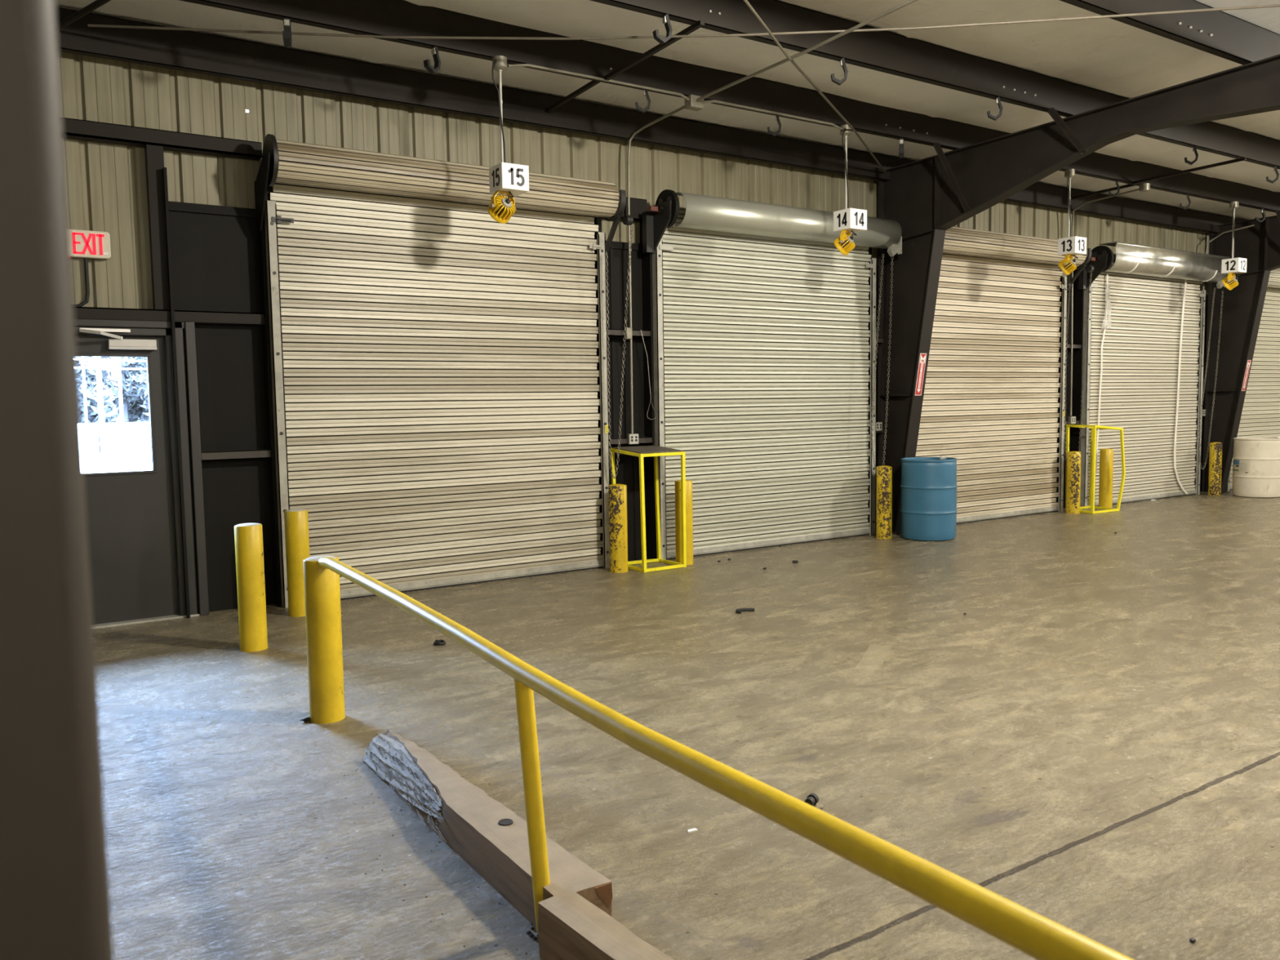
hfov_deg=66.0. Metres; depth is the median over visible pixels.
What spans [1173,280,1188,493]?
strap
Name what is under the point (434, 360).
door
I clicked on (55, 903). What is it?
steel post
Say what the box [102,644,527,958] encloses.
grit
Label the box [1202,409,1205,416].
outlet box
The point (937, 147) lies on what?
brace
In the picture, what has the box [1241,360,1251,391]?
fire extinguisher sign
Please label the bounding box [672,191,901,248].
hood
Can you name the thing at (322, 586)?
bollard
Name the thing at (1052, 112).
brace
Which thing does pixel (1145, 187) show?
junction box
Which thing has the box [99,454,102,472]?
ground
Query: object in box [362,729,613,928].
wooden beam
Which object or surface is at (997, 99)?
hook
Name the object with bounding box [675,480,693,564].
bollard
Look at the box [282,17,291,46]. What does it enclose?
hook
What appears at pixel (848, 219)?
number sign
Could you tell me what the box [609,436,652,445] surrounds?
beam
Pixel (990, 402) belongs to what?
door
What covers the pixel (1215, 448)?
bollard
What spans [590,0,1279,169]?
roof beam
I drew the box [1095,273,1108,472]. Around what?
strap
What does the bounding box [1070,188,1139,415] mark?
conduit
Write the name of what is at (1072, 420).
outlet box
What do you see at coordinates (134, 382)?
tree
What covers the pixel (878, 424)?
outlet box
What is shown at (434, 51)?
hook
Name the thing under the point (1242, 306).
steel column
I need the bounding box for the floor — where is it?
[93,489,1279,959]
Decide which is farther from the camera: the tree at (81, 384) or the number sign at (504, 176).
the tree at (81, 384)
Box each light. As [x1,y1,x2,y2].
[487,191,515,223]
[833,230,857,255]
[1057,253,1078,275]
[1222,272,1239,290]
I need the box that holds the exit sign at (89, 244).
[69,229,111,259]
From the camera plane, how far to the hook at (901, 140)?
9.85 m
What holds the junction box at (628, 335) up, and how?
attached to the conduit at (909, 2)
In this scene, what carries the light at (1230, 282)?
hanging from the number sign at (1237, 265)
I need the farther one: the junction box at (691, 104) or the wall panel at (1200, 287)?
the wall panel at (1200, 287)
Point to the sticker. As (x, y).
(606, 430)
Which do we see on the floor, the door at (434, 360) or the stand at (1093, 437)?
the stand at (1093, 437)
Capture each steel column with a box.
[877,156,945,534]
[1200,217,1270,493]
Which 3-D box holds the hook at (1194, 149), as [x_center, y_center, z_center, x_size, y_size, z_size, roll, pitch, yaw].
[5.857,-3.456,10.461,0.128,0.210,0.045,1,5,24]
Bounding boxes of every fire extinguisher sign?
[915,353,926,395]
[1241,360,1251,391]
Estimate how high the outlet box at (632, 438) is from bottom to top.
0.100 m
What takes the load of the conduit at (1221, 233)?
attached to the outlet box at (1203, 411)
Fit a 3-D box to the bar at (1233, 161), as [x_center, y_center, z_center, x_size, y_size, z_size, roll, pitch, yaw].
[6.417,-3.623,11.561,0.035,0.047,1.311,-4,5,-32]
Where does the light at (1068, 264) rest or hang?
hanging from the number sign at (1076, 246)
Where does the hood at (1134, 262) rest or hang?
attached to the door at (1146, 283)
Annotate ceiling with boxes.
[55,0,1279,220]
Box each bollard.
[234,523,267,652]
[284,508,310,617]
[302,555,345,724]
[608,484,628,573]
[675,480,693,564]
[875,465,892,539]
[1066,451,1080,513]
[1098,448,1113,507]
[1208,442,1222,495]
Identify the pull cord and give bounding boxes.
[640,330,656,420]
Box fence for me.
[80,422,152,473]
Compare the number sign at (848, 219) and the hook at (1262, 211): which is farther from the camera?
the hook at (1262, 211)
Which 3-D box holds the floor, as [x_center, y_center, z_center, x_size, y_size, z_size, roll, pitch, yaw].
[9.696,1.226,3.618,30.000,0.200,21.160,-4,5,-33]
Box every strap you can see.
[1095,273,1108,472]
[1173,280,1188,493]
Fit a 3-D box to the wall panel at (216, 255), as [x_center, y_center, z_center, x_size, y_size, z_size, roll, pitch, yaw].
[-3.153,-0.636,7.503,0.730,3.300,0.175,-4,5,-33]
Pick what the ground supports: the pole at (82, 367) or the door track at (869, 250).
the pole at (82, 367)
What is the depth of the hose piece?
7.28 m
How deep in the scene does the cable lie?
6.83 m
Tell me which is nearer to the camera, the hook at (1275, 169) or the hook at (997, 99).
the hook at (997, 99)
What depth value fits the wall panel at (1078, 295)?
13.48 m
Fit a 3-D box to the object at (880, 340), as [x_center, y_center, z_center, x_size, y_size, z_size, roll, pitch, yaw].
[2.666,-1.593,11.289,0.200,0.065,0.130,-4,5,-33]
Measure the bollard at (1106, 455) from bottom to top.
0.826 m
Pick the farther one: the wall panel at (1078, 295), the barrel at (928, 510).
the wall panel at (1078, 295)
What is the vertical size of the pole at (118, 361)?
9.450 m
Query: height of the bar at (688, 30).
0.047 m
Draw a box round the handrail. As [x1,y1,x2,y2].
[318,556,1133,959]
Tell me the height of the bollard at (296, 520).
0.801 m
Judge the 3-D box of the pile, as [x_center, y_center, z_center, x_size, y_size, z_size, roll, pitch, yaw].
[-1.650,1.191,4.903,0.089,0.021,0.035,-4,5,-33]
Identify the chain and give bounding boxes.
[604,226,633,479]
[871,253,893,474]
[1064,271,1092,468]
[1198,287,1223,469]
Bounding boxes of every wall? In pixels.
[58,51,1279,309]
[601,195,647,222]
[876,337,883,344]
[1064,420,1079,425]
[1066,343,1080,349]
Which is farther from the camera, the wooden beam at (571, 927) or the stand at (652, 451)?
the stand at (652, 451)
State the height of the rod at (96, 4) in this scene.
0.060 m
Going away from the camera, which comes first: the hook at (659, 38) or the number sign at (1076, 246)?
the hook at (659, 38)
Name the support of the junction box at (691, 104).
attached to the roof beam at (361, 17)
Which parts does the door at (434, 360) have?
plate, guide rail, guide rail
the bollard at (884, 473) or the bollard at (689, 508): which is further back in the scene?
the bollard at (884, 473)
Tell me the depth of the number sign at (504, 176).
7.41 m
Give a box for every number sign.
[488,55,528,196]
[833,124,866,233]
[1057,168,1086,256]
[1221,201,1246,274]
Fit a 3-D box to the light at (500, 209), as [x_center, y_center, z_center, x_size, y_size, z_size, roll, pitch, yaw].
[-1.046,-2.074,7.492,0.225,0.240,0.204,-4,5,-33]
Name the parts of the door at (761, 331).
guide rail, guide rail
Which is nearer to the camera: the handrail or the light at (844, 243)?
the handrail
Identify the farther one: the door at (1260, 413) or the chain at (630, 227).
the door at (1260, 413)
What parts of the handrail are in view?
post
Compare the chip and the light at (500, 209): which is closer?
the chip
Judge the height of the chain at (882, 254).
2.582 m
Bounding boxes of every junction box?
[625,327,632,339]
[684,94,703,111]
[1139,182,1150,191]
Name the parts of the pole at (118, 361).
cross arm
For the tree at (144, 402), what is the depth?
30.57 m
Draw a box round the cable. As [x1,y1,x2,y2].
[87,4,1279,39]
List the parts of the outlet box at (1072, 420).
plate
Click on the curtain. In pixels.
(1141, 344)
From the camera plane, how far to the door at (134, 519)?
7.28 m
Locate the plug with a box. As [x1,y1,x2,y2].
[804,793,818,805]
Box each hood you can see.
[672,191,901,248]
[1097,241,1230,282]
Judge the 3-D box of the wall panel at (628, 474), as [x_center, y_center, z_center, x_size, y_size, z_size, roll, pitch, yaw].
[-0.149,-0.841,9.486,0.660,3.300,0.175,-4,5,-33]
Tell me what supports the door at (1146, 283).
attached to the wall panel at (1078, 295)
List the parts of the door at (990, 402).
guide rail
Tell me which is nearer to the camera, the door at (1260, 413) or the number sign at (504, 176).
the number sign at (504, 176)
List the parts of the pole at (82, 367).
cross arm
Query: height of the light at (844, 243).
0.240 m
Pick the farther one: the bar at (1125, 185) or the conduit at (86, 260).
the bar at (1125, 185)
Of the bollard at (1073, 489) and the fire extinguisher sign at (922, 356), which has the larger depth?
the bollard at (1073, 489)
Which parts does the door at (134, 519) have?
closer arm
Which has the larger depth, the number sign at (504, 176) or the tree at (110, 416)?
the tree at (110, 416)
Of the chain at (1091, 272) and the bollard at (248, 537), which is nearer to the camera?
the bollard at (248, 537)
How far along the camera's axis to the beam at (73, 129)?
7.13 m
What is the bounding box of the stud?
[144,144,169,310]
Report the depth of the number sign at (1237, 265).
13.46 m
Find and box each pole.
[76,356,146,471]
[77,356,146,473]
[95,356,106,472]
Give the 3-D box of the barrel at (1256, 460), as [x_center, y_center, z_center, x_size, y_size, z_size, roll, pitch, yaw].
[9.275,-0.193,14.786,0.655,0.875,0.655,-5,6,-43]
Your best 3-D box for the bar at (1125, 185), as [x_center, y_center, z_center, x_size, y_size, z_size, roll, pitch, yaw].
[5.931,-3.701,12.634,0.035,0.047,0.962,-4,5,-32]
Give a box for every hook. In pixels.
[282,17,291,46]
[423,46,440,73]
[635,88,650,113]
[652,13,672,44]
[767,114,781,136]
[831,57,848,85]
[898,137,903,157]
[986,97,1003,120]
[1108,179,1119,196]
[1179,193,1191,209]
[1184,146,1198,164]
[1254,208,1266,222]
[1266,165,1279,183]
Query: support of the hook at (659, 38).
hanging from the roof beam at (885, 51)
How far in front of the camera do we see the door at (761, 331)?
10.24 m
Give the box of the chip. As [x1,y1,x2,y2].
[688,827,697,833]
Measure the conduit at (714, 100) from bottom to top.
0.050 m
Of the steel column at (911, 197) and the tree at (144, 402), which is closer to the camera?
the steel column at (911, 197)
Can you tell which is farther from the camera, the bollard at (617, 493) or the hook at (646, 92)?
the bollard at (617, 493)
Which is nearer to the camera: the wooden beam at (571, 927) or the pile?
the wooden beam at (571, 927)
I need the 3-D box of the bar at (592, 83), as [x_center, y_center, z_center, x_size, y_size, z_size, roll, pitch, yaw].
[-0.569,-3.259,8.345,0.035,0.047,0.962,-4,5,-32]
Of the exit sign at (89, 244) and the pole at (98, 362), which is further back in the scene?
the pole at (98, 362)
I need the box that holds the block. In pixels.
[1189,937,1195,942]
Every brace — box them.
[933,142,969,212]
[1047,107,1087,155]
[1275,209,1279,222]
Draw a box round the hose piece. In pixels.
[735,608,754,613]
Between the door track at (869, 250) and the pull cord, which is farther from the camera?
the door track at (869, 250)
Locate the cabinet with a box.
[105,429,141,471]
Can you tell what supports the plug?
on the floor
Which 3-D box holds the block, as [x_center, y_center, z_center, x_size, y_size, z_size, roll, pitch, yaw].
[1.576,1.313,2.810,0.020,0.009,0.014,-5,6,-43]
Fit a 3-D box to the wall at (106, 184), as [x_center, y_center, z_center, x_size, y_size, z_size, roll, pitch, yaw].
[3.827,-1.722,12.208,30.000,4.500,0.030,-4,5,-33]
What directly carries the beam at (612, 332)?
attached to the wall panel at (628, 474)
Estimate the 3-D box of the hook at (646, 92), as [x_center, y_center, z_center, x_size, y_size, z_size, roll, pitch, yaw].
[0.024,-3.157,8.173,0.128,0.210,0.045,-1,5,1]
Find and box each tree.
[76,356,125,454]
[78,356,149,422]
[78,361,83,392]
[140,397,149,416]
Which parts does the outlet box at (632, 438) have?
plate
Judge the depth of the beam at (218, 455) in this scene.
7.52 m
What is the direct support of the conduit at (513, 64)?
attached to the roof beam at (361, 17)
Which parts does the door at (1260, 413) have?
guide rail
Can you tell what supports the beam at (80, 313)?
attached to the wall
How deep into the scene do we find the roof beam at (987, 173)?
9.17 m
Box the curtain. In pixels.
[1087,262,1201,502]
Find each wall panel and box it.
[162,167,282,617]
[593,216,656,560]
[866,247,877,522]
[1055,266,1084,508]
[1193,284,1207,490]
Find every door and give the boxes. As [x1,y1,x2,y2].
[74,319,209,628]
[256,133,633,608]
[642,189,902,559]
[915,226,1093,524]
[1078,241,1230,506]
[1226,268,1279,490]
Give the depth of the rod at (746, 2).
7.71 m
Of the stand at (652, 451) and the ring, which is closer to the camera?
the ring
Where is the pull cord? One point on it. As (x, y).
(641, 331)
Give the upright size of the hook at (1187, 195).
0.210 m
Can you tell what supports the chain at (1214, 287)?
hanging from the door at (1146, 283)
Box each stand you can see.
[609,445,686,573]
[1065,424,1125,514]
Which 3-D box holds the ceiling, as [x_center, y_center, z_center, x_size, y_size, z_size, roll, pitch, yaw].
[9.598,-3.449,3.285,30.000,0.618,21.250,-4,5,-33]
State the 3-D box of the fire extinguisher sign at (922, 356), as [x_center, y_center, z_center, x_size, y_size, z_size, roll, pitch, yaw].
[3.127,-1.175,10.967,0.105,0.464,0.076,-4,5,-33]
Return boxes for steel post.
[0,0,113,959]
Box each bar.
[545,80,602,112]
[602,19,704,81]
[1067,184,1138,199]
[1132,158,1246,184]
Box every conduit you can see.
[73,258,89,306]
[507,63,689,101]
[627,0,918,433]
[703,99,842,130]
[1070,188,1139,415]
[1202,224,1254,290]
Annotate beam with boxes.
[62,117,262,160]
[73,306,264,324]
[200,448,271,461]
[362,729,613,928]
[537,889,673,959]
[607,328,650,337]
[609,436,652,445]
[885,53,1279,230]
[1217,215,1279,271]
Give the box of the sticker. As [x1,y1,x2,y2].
[604,424,608,432]
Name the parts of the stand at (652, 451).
leg, leg, panel, leg, leg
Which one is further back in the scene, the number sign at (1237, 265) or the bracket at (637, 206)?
the number sign at (1237, 265)
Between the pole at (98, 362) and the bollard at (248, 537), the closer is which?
the bollard at (248, 537)
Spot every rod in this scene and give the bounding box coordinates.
[56,0,111,31]
[742,0,885,172]
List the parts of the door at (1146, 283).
guide rail, guide rail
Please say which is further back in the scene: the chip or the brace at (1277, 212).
the brace at (1277, 212)
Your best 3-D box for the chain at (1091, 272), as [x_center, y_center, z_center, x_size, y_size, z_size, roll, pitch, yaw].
[5.820,-1.364,13.131,0.505,2.818,0.069,-4,5,-32]
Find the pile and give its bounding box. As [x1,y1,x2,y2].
[299,716,311,722]
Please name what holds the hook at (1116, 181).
hanging from the roof beam at (361, 17)
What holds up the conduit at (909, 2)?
attached to the roof beam at (361, 17)
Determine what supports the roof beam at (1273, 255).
on the steel column at (1242, 306)
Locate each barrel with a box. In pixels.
[900,457,957,541]
[1231,437,1279,497]
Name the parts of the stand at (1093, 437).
leg, leg, leg, leg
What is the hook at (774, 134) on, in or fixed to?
hanging from the roof beam at (361, 17)
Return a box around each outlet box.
[626,433,638,444]
[875,422,882,431]
[1067,416,1075,423]
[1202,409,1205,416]
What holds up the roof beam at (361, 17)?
attached to the ceiling
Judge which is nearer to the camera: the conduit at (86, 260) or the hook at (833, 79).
the conduit at (86, 260)
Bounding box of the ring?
[433,639,445,645]
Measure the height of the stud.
1.180 m

